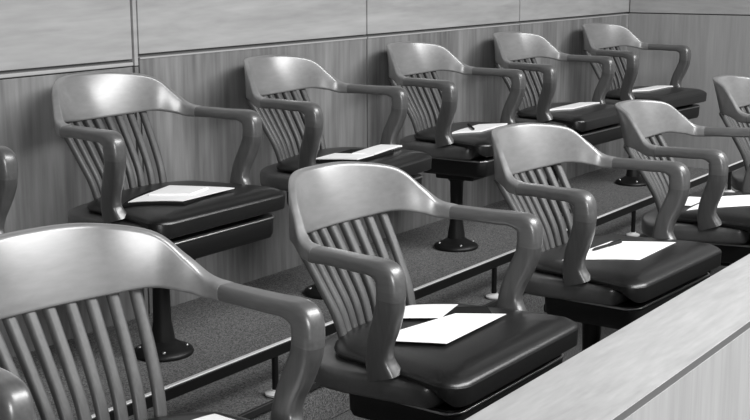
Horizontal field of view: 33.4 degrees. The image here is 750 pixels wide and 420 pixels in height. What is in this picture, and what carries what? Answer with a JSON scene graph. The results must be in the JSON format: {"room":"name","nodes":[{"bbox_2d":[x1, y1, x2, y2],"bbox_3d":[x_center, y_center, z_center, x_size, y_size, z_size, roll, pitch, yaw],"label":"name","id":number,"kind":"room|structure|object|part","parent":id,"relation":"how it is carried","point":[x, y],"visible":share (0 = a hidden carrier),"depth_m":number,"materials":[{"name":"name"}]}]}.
{"room":"courtroom","nodes":[
{"label":"courtroom","id":0,"kind":"room"},
{"bbox_2d":[0,0,629,357],"bbox_3d":[-0.787,-0.861,3.921,0.124,2.700,7.801,7,14,34],"label":"wall","id":1,"kind":"structure","parent":0,"point":[199,49],"depth_m":4.34,"materials":[{"name":"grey wood"}]},
{"bbox_3d":[-1.126,-1.220,3.261,0.013,1.728,1.248,7,14,34],"label":"wall panel","id":2,"kind":"part","parent":1,"relation":"part of","materials":[{"name":"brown wood"}]},
{"bbox_3d":[-1.121,0.103,3.524,0.013,0.922,1.248,7,14,34],"label":"wall panel","id":3,"kind":"part","parent":1,"relation":"part of","materials":[{"name":"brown wood"}]},
{"bbox_3d":[-0.398,-1.435,4.290,0.013,1.714,1.248,7,14,34],"label":"wall panel","id":4,"kind":"part","parent":1,"relation":"part of","materials":[{"name":"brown wood"}]},
{"bbox_3d":[-0.393,-0.118,4.552,0.013,0.949,1.248,7,14,34],"label":"wall panel","id":5,"kind":"part","parent":1,"relation":"part of","materials":[{"name":"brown wood"}]},
{"bbox_3d":[0.328,-0.324,5.571,0.013,0.949,1.264,7,14,34],"label":"wall panel","id":6,"kind":"part","parent":1,"relation":"part of","materials":[{"name":"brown wood"}]},
{"bbox_3d":[0.322,-1.641,5.309,0.013,1.714,1.264,7,14,34],"label":"wall panel","id":7,"kind":"part","parent":1,"relation":"part of","materials":[{"name":"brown wood"}]},
{"bbox_3d":[1.061,-0.534,6.609,0.013,0.949,1.293,7,14,34],"label":"wall panel","id":8,"kind":"part","parent":1,"relation":"part of","materials":[{"name":"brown wood"}]},
{"bbox_3d":[1.055,-1.851,6.346,0.013,1.714,1.293,7,14,34],"label":"wall panel","id":9,"kind":"part","parent":1,"relation":"part of","materials":[{"name":"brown wood"}]},
{"bbox_2d":[330,263,732,419],"bbox_3d":[1.667,0.834,2.530,6.041,0.100,7.801,7,14,34],"label":"floor","id":10,"kind":"structure","parent":0,"point":[605,332],"depth_m":4.17,"materials":[{"name":"carpet"}]},
{"bbox_2d":[0,223,324,419],"bbox_3d":[-0.403,0.467,2.074,0.566,0.812,0.610,10,15,43],"label":"chair","id":11,"kind":"object","parent":10,"relation":"on","point":[43,268],"visible":0.99,"depth_m":2.18,"materials":[{"name":"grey wood"}]},
{"bbox_3d":[-0.560,0.263,1.798,0.050,0.079,0.231,-10,15,-41],"label":"armrest","id":12,"kind":"part","parent":11,"relation":"part of","materials":[{"name":"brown wood"}]},
{"bbox_3d":[-0.530,0.117,2.126,0.220,0.144,0.574,10,15,43],"label":"crest rail","id":13,"kind":"part","parent":11,"relation":"part of","materials":[{"name":"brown wood"}]},
{"bbox_2d":[146,412,245,419],"bbox_3d":[-0.344,0.429,2.009,0.402,0.070,0.552,10,15,43],"label":"cushion","id":14,"kind":"object","parent":11,"relation":"on","point":[157,415],"depth_m":2.19,"materials":[{"name":"black leather"}]},
{"bbox_2d":[193,414,233,419],"bbox_3d":[-0.301,0.386,2.043,0.185,0.004,0.280,10,15,43],"label":"paper sheet","id":15,"kind":"object","parent":11,"relation":"on","point":[212,416],"visible":1,"depth_m":2.17,"materials":[{"name":"white paper"}]},
{"bbox_3d":[-0.182,0.184,2.188,0.231,0.079,0.050,9,14,38],"label":"armrest","id":16,"kind":"part","parent":11,"relation":"part of","materials":[{"name":"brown wood"}]},
{"bbox_3d":[-0.137,0.314,2.163,0.094,0.189,0.067,10,15,43],"label":"arm post","id":17,"kind":"part","parent":11,"relation":"part of","materials":[{"name":"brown wood"}]},
{"bbox_2d":[12,167,737,419],"bbox_3d":[-0.406,0.458,3.856,0.864,0.134,7.699,7,14,34],"label":"platform","id":18,"kind":"object","parent":10,"relation":"on","point":[218,333],"visible":0.2,"depth_m":4.06,"materials":[{"name":"carpet"}]},
{"bbox_2d":[0,145,17,233],"bbox_3d":[-1.147,0.171,2.885,0.566,0.812,0.610,7,13,31],"label":"chair","id":19,"kind":"object","parent":18,"relation":"on","point":[8,160],"visible":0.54,"depth_m":2.99,"materials":[{"name":"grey wood"}]},
{"bbox_3d":[-0.967,-0.121,3.042,0.231,0.079,0.050,5,13,26],"label":"armrest","id":20,"kind":"part","parent":19,"relation":"part of","materials":[{"name":"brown wood"}]},
{"bbox_3d":[-0.912,0.007,3.028,0.094,0.189,0.067,7,13,31],"label":"arm post","id":21,"kind":"part","parent":19,"relation":"part of","materials":[{"name":"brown wood"}]},
{"bbox_2d":[52,71,284,361],"bbox_3d":[-0.631,0.023,3.614,0.566,0.812,0.610,7,14,33],"label":"chair","id":22,"kind":"object","parent":18,"relation":"on","point":[238,216],"visible":0.89,"depth_m":3.60,"materials":[{"name":"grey wood"}]},
{"bbox_3d":[-0.749,-0.177,3.317,0.231,0.079,0.050,9,14,38],"label":"armrest","id":23,"kind":"part","parent":22,"relation":"part of","materials":[{"name":"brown wood"}]},
{"bbox_3d":[-0.614,0.003,3.598,0.380,0.051,0.556,7,14,33],"label":"seat","id":24,"kind":"part","parent":22,"relation":"part of","materials":[{"name":"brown wood"}]},
{"bbox_3d":[-0.691,-0.050,3.309,0.094,0.189,0.067,7,14,33],"label":"arm post","id":25,"kind":"part","parent":22,"relation":"part of","materials":[{"name":"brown wood"}]},
{"bbox_3d":[-0.776,-0.323,3.644,0.220,0.144,0.574,7,14,33],"label":"crest rail","id":26,"kind":"part","parent":22,"relation":"part of","materials":[{"name":"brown wood"}]},
{"bbox_2d":[122,190,204,207],"bbox_3d":[-0.573,-0.027,3.433,0.179,0.015,0.187,3,12,14],"label":"folder","id":27,"kind":"object","parent":22,"relation":"on","point":[126,204],"visible":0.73,"depth_m":3.37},
{"bbox_2d":[128,185,233,202],"bbox_3d":[-0.534,-0.043,3.475,0.194,0.005,0.272,3,12,17],"label":"paper sheet","id":28,"kind":"object","parent":27,"relation":"on","point":[211,190],"visible":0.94,"depth_m":3.44,"materials":[{"name":"white paper"}]},
{"bbox_2d":[149,186,207,195],"bbox_3d":[-0.549,-0.052,3.499,0.117,0.006,0.140,3,12,15],"label":"paper pad","id":29,"kind":"object","parent":28,"relation":"on","point":[169,190],"visible":1,"depth_m":3.50,"materials":[{"name":"white paper"}]},
{"bbox_2d":[87,180,284,238],"bbox_3d":[-0.564,-0.017,3.560,0.402,0.070,0.552,7,14,33],"label":"cushion","id":30,"kind":"object","parent":22,"relation":"on","point":[247,203],"depth_m":3.43,"materials":[{"name":"black leather"}]},
{"bbox_3d":[-0.545,0.070,3.564,0.306,0.069,0.482,7,14,33],"label":"seat plate","id":31,"kind":"part","parent":22,"relation":"part of","materials":[{"name":"black metal"}]},
{"bbox_3d":[-0.441,-0.267,3.762,0.231,0.079,0.050,6,13,29],"label":"armrest","id":32,"kind":"part","parent":22,"relation":"part of","materials":[{"name":"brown wood"}]},
{"bbox_3d":[-0.389,-0.138,3.746,0.094,0.189,0.067,7,14,33],"label":"arm post","id":33,"kind":"part","parent":22,"relation":"part of","materials":[{"name":"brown wood"}]},
{"bbox_2d":[244,55,431,299],"bbox_3d":[-0.166,-0.110,4.273,0.566,0.812,0.610,6,13,29],"label":"chair","id":34,"kind":"object","parent":18,"relation":"on","point":[266,76],"visible":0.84,"depth_m":4.29,"materials":[{"name":"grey wood"}]},
{"bbox_3d":[-0.147,-0.131,4.258,0.380,0.051,0.556,6,13,29],"label":"seat","id":35,"kind":"part","parent":34,"relation":"part of","materials":[{"name":"black leather"}]},
{"bbox_3d":[-0.264,-0.309,3.968,0.231,0.079,0.050,7,14,34],"label":"armrest","id":36,"kind":"part","parent":34,"relation":"part of","materials":[{"name":"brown wood"}]},
{"bbox_3d":[-0.317,-0.454,4.293,0.220,0.144,0.574,6,13,29],"label":"crest rail","id":37,"kind":"part","parent":34,"relation":"part of","materials":[{"name":"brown wood"}]},
{"bbox_3d":[-0.203,-0.182,3.965,0.094,0.189,0.067,6,13,29],"label":"arm post","id":38,"kind":"part","parent":34,"relation":"part of","materials":[{"name":"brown wood"}]},
{"bbox_3d":[-0.076,-0.064,4.230,0.306,0.069,0.482,6,13,29],"label":"seat plate","id":39,"kind":"part","parent":34,"relation":"part of","materials":[{"name":"metal"}]},
{"bbox_2d":[276,147,431,175],"bbox_3d":[-0.095,-0.151,4.224,0.402,0.070,0.552,6,13,29],"label":"cushion","id":40,"kind":"object","parent":34,"relation":"on","point":[412,162],"depth_m":4.21,"materials":[{"name":"black leather"}]},
{"bbox_2d":[316,149,393,161],"bbox_3d":[-0.071,-0.180,4.169,0.140,0.010,0.300,6,13,29],"label":"folder","id":41,"kind":"object","parent":34,"relation":"on","point":[350,150],"visible":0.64,"depth_m":4.13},
{"bbox_2d":[316,153,373,159],"bbox_3d":[-0.099,-0.175,4.112,0.127,0.004,0.165,6,13,29],"label":"paper sheet","id":42,"kind":"object","parent":41,"relation":"on","point":[350,156],"visible":0.99,"depth_m":4.11,"materials":[{"name":"white paper"}]},
{"bbox_2d":[352,144,401,154],"bbox_3d":[0.009,-0.205,4.261,0.068,0.011,0.260,5,12,24],"label":"paper pad","id":43,"kind":"object","parent":41,"relation":"on","point":[377,149],"visible":1,"depth_m":4.24,"materials":[{"name":"white paper"}]},
{"bbox_3d":[0.009,-0.403,4.435,0.231,0.079,0.050,5,12,25],"label":"armrest","id":44,"kind":"part","parent":34,"relation":"part of","materials":[{"name":"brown wood"}]},
{"bbox_3d":[0.064,-0.275,4.422,0.094,0.189,0.067,6,13,29],"label":"arm post","id":45,"kind":"part","parent":34,"relation":"part of","materials":[{"name":"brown wood"}]},
{"bbox_2d":[91,160,743,419],"bbox_3d":[-0.051,0.360,3.617,0.056,0.140,7.551,7,14,34],"label":"rail","id":46,"kind":"object","parent":18,"relation":"on","point":[196,381],"visible":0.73,"depth_m":3.48,"materials":[{"name":"black metal"}]},
{"bbox_3d":[-0.265,0.438,3.318,0.018,0.105,0.018,7,14,34],"label":"post","id":47,"kind":"part","parent":46,"relation":"part of","materials":[{"name":"black metal"}]},
{"bbox_3d":[0.407,0.246,4.269,0.018,0.105,0.018,7,14,34],"label":"post","id":48,"kind":"part","parent":46,"relation":"part of","materials":[{"name":"black metal"}]},
{"bbox_3d":[1.079,0.054,5.219,0.018,0.105,0.018,7,14,34],"label":"post","id":49,"kind":"part","parent":46,"relation":"part of","materials":[{"name":"black metal"}]},
{"bbox_3d":[1.751,-0.138,6.170,0.018,0.105,0.018,7,14,34],"label":"post","id":50,"kind":"part","parent":46,"relation":"part of","materials":[{"name":"black metal"}]},
{"bbox_2d":[386,41,525,251],"bbox_3d":[0.320,-0.249,4.960,0.566,0.812,0.610,7,13,32],"label":"chair","id":51,"kind":"object","parent":18,"relation":"on","point":[458,158],"visible":0.93,"depth_m":4.95,"materials":[{"name":"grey wood"}]},
{"bbox_3d":[0.173,-0.594,4.988,0.220,0.144,0.574,7,13,32],"label":"crest rail","id":52,"kind":"part","parent":51,"relation":"part of","materials":[{"name":"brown wood"}]},
{"bbox_3d":[0.207,-0.449,4.661,0.231,0.079,0.050,8,14,37],"label":"armrest","id":53,"kind":"part","parent":51,"relation":"part of","materials":[{"name":"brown wood"}]},
{"bbox_3d":[0.338,-0.270,4.944,0.380,0.051,0.556,7,13,32],"label":"seat","id":54,"kind":"part","parent":51,"relation":"part of","materials":[{"name":"black leather"}]},
{"bbox_3d":[0.265,-0.322,4.654,0.094,0.189,0.067,7,13,32],"label":"arm post","id":55,"kind":"part","parent":51,"relation":"part of","materials":[{"name":"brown wood"}]},
{"bbox_3d":[0.407,-0.202,4.912,0.306,0.069,0.482,7,13,32],"label":"seat plate","id":56,"kind":"part","parent":51,"relation":"part of","materials":[{"name":"black metal"}]},
{"bbox_2d":[414,122,514,156],"bbox_3d":[0.388,-0.289,4.907,0.402,0.070,0.552,7,13,32],"label":"cushion","id":57,"kind":"object","parent":51,"relation":"on","point":[431,141],"depth_m":4.68,"materials":[{"name":"black leather"}]},
{"bbox_2d":[452,123,506,133],"bbox_3d":[0.407,-0.317,4.852,0.085,0.009,0.336,6,13,29],"label":"paper pad","id":58,"kind":"object","parent":51,"relation":"on","point":[480,127],"visible":0.97,"depth_m":4.82,"materials":[{"name":"white paper"}]},
{"bbox_3d":[0.506,-0.540,5.111,0.231,0.079,0.050,6,13,28],"label":"armrest","id":59,"kind":"part","parent":51,"relation":"part of","materials":[{"name":"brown wood"}]},
{"bbox_3d":[0.559,-0.411,5.096,0.094,0.189,0.067,7,13,32],"label":"arm post","id":60,"kind":"part","parent":51,"relation":"part of","materials":[{"name":"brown wood"}]},
{"bbox_2d":[237,191,740,418],"bbox_3d":[-0.047,0.447,3.599,0.012,0.021,7.698,7,14,34],"label":"trim","id":61,"kind":"structure","parent":18,"relation":"attached to","point":[267,406],"depth_m":3.25,"materials":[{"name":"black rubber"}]},
{"bbox_2d":[493,31,622,215],"bbox_3d":[0.802,-0.387,5.643,0.566,0.812,0.610,8,14,35],"label":"chair","id":62,"kind":"object","parent":18,"relation":"on","point":[597,124],"visible":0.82,"depth_m":5.56,"materials":[{"name":"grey wood"}]},
{"bbox_3d":[0.661,-0.734,5.678,0.220,0.144,0.574,8,14,35],"label":"crest rail","id":63,"kind":"part","parent":62,"relation":"part of","materials":[{"name":"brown wood"}]},
{"bbox_3d":[0.676,-0.588,5.350,0.231,0.079,0.050,9,15,40],"label":"armrest","id":64,"kind":"part","parent":62,"relation":"part of","materials":[{"name":"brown wood"}]},
{"bbox_3d":[0.733,-0.460,5.340,0.094,0.189,0.067,8,14,35],"label":"arm post","id":65,"kind":"part","parent":62,"relation":"part of","materials":[{"name":"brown wood"}]},
{"bbox_3d":[0.820,-0.407,5.626,0.380,0.051,0.556,8,14,35],"label":"seat","id":66,"kind":"part","parent":62,"relation":"part of","materials":[{"name":"black leather"}]},
{"bbox_2d":[517,102,618,131],"bbox_3d":[0.868,-0.426,5.586,0.402,0.070,0.552,8,14,35],"label":"cushion","id":67,"kind":"object","parent":62,"relation":"on","point":[601,117],"depth_m":5.42,"materials":[{"name":"black leather"}]},
{"bbox_2d":[550,102,599,110],"bbox_3d":[0.892,-0.462,5.574,0.068,0.009,0.398,7,14,34],"label":"paper pad","id":68,"kind":"object","parent":62,"relation":"on","point":[580,104],"visible":0.99,"depth_m":5.56,"materials":[{"name":"white paper"}]},
{"bbox_3d":[1.000,-0.676,5.784,0.231,0.079,0.050,7,13,31],"label":"armrest","id":69,"kind":"part","parent":62,"relation":"part of","materials":[{"name":"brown wood"}]},
{"bbox_3d":[0.886,-0.339,5.591,0.306,0.069,0.482,8,14,35],"label":"seat plate","id":70,"kind":"part","parent":62,"relation":"part of","materials":[{"name":"black metal"}]},
{"bbox_3d":[1.050,-0.546,5.766,0.094,0.189,0.067,8,14,35],"label":"arm post","id":71,"kind":"part","parent":62,"relation":"part of","materials":[{"name":"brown wood"}]},
{"bbox_2d":[582,23,706,185],"bbox_3d":[1.325,-0.536,6.383,0.566,0.812,0.610,9,15,39],"label":"chair","id":72,"kind":"object","parent":18,"relation":"on","point":[598,37],"visible":0.77,"depth_m":6.37,"materials":[{"name":"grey wood"}]},
{"bbox_3d":[1.341,-0.557,6.364,0.380,0.051,0.556,9,15,39],"label":"seat","id":73,"kind":"part","parent":72,"relation":"part of","materials":[{"name":"black leather"}]},
{"bbox_3d":[1.190,-0.885,6.426,0.220,0.144,0.574,9,15,39],"label":"crest rail","id":74,"kind":"part","parent":72,"relation":"part of","materials":[{"name":"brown wood"}]},
{"bbox_3d":[1.184,-0.739,6.097,0.231,0.079,0.050,11,16,43],"label":"armrest","id":75,"kind":"part","parent":72,"relation":"part of","materials":[{"name":"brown wood"}]},
{"bbox_3d":[1.238,-0.610,6.084,0.094,0.189,0.067,9,15,39],"label":"arm post","id":76,"kind":"part","parent":72,"relation":"part of","materials":[{"name":"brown wood"}]},
{"bbox_2d":[632,85,672,91],"bbox_3d":[1.401,-0.613,6.323,0.070,0.010,0.390,9,15,39],"label":"paper pad","id":77,"kind":"object","parent":72,"relation":"on","point":[660,86],"visible":0.98,"depth_m":6.29,"materials":[{"name":"white paper"}]},
{"bbox_2d":[605,86,706,107],"bbox_3d":[1.387,-0.575,6.322,0.402,0.070,0.552,9,15,39],"label":"cushion","id":78,"kind":"object","parent":72,"relation":"on","point":[676,96],"depth_m":6.19,"materials":[{"name":"black leather"}]},
{"bbox_3d":[1.533,-0.823,6.511,0.231,0.079,0.050,8,14,34],"label":"armrest","id":79,"kind":"part","parent":72,"relation":"part of","materials":[{"name":"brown wood"}]},
{"bbox_3d":[1.581,-0.693,6.490,0.094,0.189,0.067,9,15,39],"label":"arm post","id":80,"kind":"part","parent":72,"relation":"part of","materials":[{"name":"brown wood"}]},
{"bbox_3d":[1.405,-0.487,6.325,0.306,0.069,0.482,9,15,39],"label":"seat plate","id":81,"kind":"part","parent":72,"relation":"part of","materials":[{"name":"black metal"}]},
{"bbox_2d":[288,161,578,419],"bbox_3d":[0.086,0.327,2.766,0.566,0.812,0.610,8,14,35],"label":"chair","id":82,"kind":"object","parent":10,"relation":"on","point":[383,377],"visible":0.97,"depth_m":2.67,"materials":[{"name":"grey wood"}]},
{"bbox_3d":[-0.036,0.127,2.471,0.231,0.079,0.050,9,15,39],"label":"armrest","id":83,"kind":"part","parent":82,"relation":"part of","materials":[{"name":"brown wood"}]},
{"bbox_3d":[-0.056,-0.019,2.799,0.220,0.144,0.574,8,14,35],"label":"crest rail","id":84,"kind":"part","parent":82,"relation":"part of","materials":[{"name":"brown wood"}]},
{"bbox_3d":[0.104,0.307,2.749,0.380,0.051,0.556,8,14,35],"label":"seat","id":85,"kind":"part","parent":82,"relation":"part of","materials":[{"name":"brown wood"}]},
{"bbox_3d":[0.021,0.254,2.462,0.094,0.189,0.067,8,14,35],"label":"arm post","id":86,"kind":"part","parent":82,"relation":"part of","materials":[{"name":"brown wood"}]},
{"bbox_2d":[403,304,457,317],"bbox_3d":[0.098,0.232,2.807,0.184,0.012,0.116,0,11,1],"label":"paper sheet","id":87,"kind":"object","parent":82,"relation":"on","point":[423,310],"visible":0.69,"depth_m":2.81,"materials":[{"name":"white paper"}]},
{"bbox_2d":[409,306,491,318],"bbox_3d":[0.167,0.231,2.804,0.187,0.006,0.087,-1,11,-2],"label":"folder","id":88,"kind":"object","parent":82,"relation":"on","point":[468,309],"visible":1,"depth_m":2.81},
{"bbox_2d":[396,313,505,343],"bbox_3d":[0.143,0.251,2.682,0.147,0.004,0.325,8,14,35],"label":"paper sheet","id":89,"kind":"object","parent":82,"relation":"on","point":[443,330],"visible":0.91,"depth_m":2.67,"materials":[{"name":"white paper"}]},
{"bbox_3d":[0.171,0.375,2.715,0.306,0.069,0.482,8,14,35],"label":"seat plate","id":90,"kind":"part","parent":82,"relation":"part of","materials":[{"name":"black metal"}]},
{"bbox_2d":[335,302,578,406],"bbox_3d":[0.153,0.287,2.710,0.402,0.070,0.552,8,14,35],"label":"cushion","id":91,"kind":"object","parent":82,"relation":"on","point":[460,372],"depth_m":2.54,"materials":[{"name":"black leather"}]},
{"bbox_3d":[0.281,0.038,2.910,0.231,0.079,0.050,6,13,30],"label":"armrest","id":92,"kind":"part","parent":82,"relation":"part of","materials":[{"name":"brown wood"}]},
{"bbox_3d":[0.332,0.167,2.893,0.094,0.189,0.067,8,14,35],"label":"arm post","id":93,"kind":"part","parent":82,"relation":"part of","materials":[{"name":"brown wood"}]},
{"bbox_2d":[491,123,721,350],"bbox_3d":[0.596,0.185,3.482,0.573,0.806,0.610,8,14,37],"label":"chair","id":94,"kind":"object","parent":10,"relation":"on","point":[609,293],"visible":0.88,"depth_m":3.34,"materials":[{"name":"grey wood"}]},
{"bbox_3d":[0.456,-0.162,3.522,0.220,0.144,0.574,7,13,37],"label":"crest rail","id":95,"kind":"part","parent":94,"relation":"part of","materials":[{"name":"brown wood"}]},
{"bbox_3d":[0.462,-0.021,3.192,0.232,0.077,0.050,10,15,41],"label":"armrest","id":96,"kind":"part","parent":94,"relation":"part of","materials":[{"name":"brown wood"}]},
{"bbox_3d":[0.616,0.162,3.461,0.380,0.051,0.556,7,13,37],"label":"seat","id":97,"kind":"part","parent":94,"relation":"part of","materials":[{"name":"black leather"}]},
{"bbox_3d":[0.520,0.107,3.179,0.094,0.189,0.067,7,13,37],"label":"arm post","id":98,"kind":"part","parent":94,"relation":"part of","materials":[{"name":"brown wood"}]},
{"bbox_3d":[0.682,0.230,3.423,0.306,0.069,0.482,7,13,37],"label":"seat plate","id":99,"kind":"part","parent":94,"relation":"part of","materials":[{"name":"black metal"}]},
{"bbox_2d":[536,235,721,302],"bbox_3d":[0.663,0.142,3.420,0.402,0.070,0.552,7,13,37],"label":"cushion","id":100,"kind":"object","parent":94,"relation":"on","point":[682,263],"depth_m":3.25,"materials":[{"name":"black leather"}]},
{"bbox_2d":[586,241,675,259],"bbox_3d":[0.671,0.112,3.392,0.172,0.004,0.355,7,13,37],"label":"paper sheet","id":101,"kind":"object","parent":94,"relation":"on","point":[626,250],"visible":0.87,"depth_m":3.39,"materials":[{"name":"white paper"}]},
{"bbox_2d":[592,239,621,249],"bbox_3d":[0.636,0.097,3.432,0.010,0.011,0.140,10,15,43],"label":"pen","id":102,"kind":"object","parent":101,"relation":"on","point":[619,241],"visible":1,"depth_m":3.44,"materials":[{"name":"black plastic"}]},
{"bbox_3d":[0.798,-0.107,3.617,0.232,0.077,0.050,7,13,33],"label":"armrest","id":103,"kind":"part","parent":94,"relation":"part of","materials":[{"name":"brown wood"}]},
{"bbox_3d":[0.849,0.023,3.596,0.094,0.189,0.067,7,13,37],"label":"arm post","id":104,"kind":"part","parent":94,"relation":"part of","materials":[{"name":"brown wood"}]},
{"bbox_2d":[615,99,749,276],"bbox_3d":[1.072,0.055,4.143,0.580,0.801,0.610,6,13,30],"label":"chair","id":105,"kind":"object","parent":10,"relation":"on","point":[727,229],"visible":0.75,"depth_m":3.94,"materials":[{"name":"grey wood"}]},
{"bbox_3d":[0.918,-0.288,4.166,0.220,0.144,0.574,4,12,30],"label":"crest rail","id":106,"kind":"part","parent":105,"relation":"part of","materials":[{"name":"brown wood"}]},
{"bbox_3d":[0.970,-0.154,3.837,0.233,0.076,0.050,8,14,34],"label":"armrest","id":107,"kind":"part","parent":105,"relation":"part of","materials":[{"name":"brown wood"}]},
{"bbox_2d":[685,197,700,205],"bbox_3d":[1.032,-0.028,4.097,0.073,0.007,0.163,8,14,36],"label":"paper sheet","id":108,"kind":"object","parent":105,"relation":"on","point":[690,201],"visible":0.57,"depth_m":4.09,"materials":[{"name":"white paper"}]},
{"bbox_3d":[1.098,0.029,4.122,0.380,0.051,0.556,4,12,30],"label":"seat","id":109,"kind":"part","parent":105,"relation":"part of","materials":[{"name":"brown wood"}]},
{"bbox_3d":[1.034,-0.027,3.830,0.094,0.189,0.067,4,12,30],"label":"arm post","id":110,"kind":"part","parent":105,"relation":"part of","materials":[{"name":"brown wood"}]},
{"bbox_2d":[676,192,749,231],"bbox_3d":[1.149,0.006,4.087,0.402,0.070,0.552,4,12,30],"label":"cushion","id":111,"kind":"object","parent":105,"relation":"on","point":[722,219],"depth_m":3.86,"materials":[{"name":"black leather"}]},
{"bbox_2d":[686,195,749,210],"bbox_3d":[1.156,-0.023,4.051,0.168,0.011,0.350,8,14,34],"label":"paper sheet","id":112,"kind":"object","parent":105,"relation":"on","point":[738,200],"visible":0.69,"depth_m":4.05,"materials":[{"name":"white paper"}]},
{"bbox_3d":[1.249,-0.248,4.300,0.233,0.076,0.050,5,12,25],"label":"armrest","id":113,"kind":"part","parent":105,"relation":"part of","materials":[{"name":"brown wood"}]},
{"bbox_3d":[1.171,0.092,4.091,0.306,0.069,0.482,4,12,30],"label":"seat plate","id":114,"kind":"part","parent":105,"relation":"part of","materials":[{"name":"black metal"}]},
{"bbox_3d":[1.308,-0.118,4.285,0.094,0.189,0.067,4,12,30],"label":"arm post","id":115,"kind":"part","parent":105,"relation":"part of","materials":[{"name":"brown wood"}]},
{"bbox_2d":[713,75,749,190],"bbox_3d":[1.593,-0.104,4.898,0.566,0.812,0.610,7,13,32],"label":"chair","id":116,"kind":"object","parent":10,"relation":"on","point":[732,92],"visible":0.88,"depth_m":4.85,"materials":[{"name":"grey wood"}]},
{"bbox_3d":[1.446,-0.449,4.925,0.220,0.144,0.574,7,13,32],"label":"crest rail","id":117,"kind":"part","parent":116,"relation":"part of","materials":[{"name":"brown wood"}]},
{"bbox_3d":[1.611,-0.124,4.882,0.380,0.051,0.556,7,13,32],"label":"seat","id":118,"kind":"part","parent":116,"relation":"part of","materials":[{"name":"black leather"}]},
{"bbox_2d":[465,254,749,419],"bbox_3d":[0.942,0.406,2.881,0.185,0.606,7.681,7,14,34],"label":"wall","id":119,"kind":"structure","parent":0,"point":[688,357],"depth_m":2.14,"materials":[{"name":"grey wood"}]},
{"bbox_3d":[1.008,0.363,2.826,0.014,0.473,7.681,7,14,34],"label":"panel","id":120,"kind":"part","parent":119,"relation":"part of","materials":[{"name":"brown wood"}]},
{"bbox_2d":[624,0,749,170],"bbox_3d":[2.437,-1.355,6.335,2.403,2.700,0.120,7,14,34],"label":"wall","id":121,"kind":"structure","parent":0,"point":[716,33],"depth_m":6.85,"materials":[{"name":"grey wood"}]},
{"bbox_3d":[2.407,-1.826,6.194,2.375,1.720,0.013,7,14,34],"label":"wall panel","id":122,"kind":"part","parent":121,"relation":"part of","materials":[{"name":"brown wood"}]}
]}

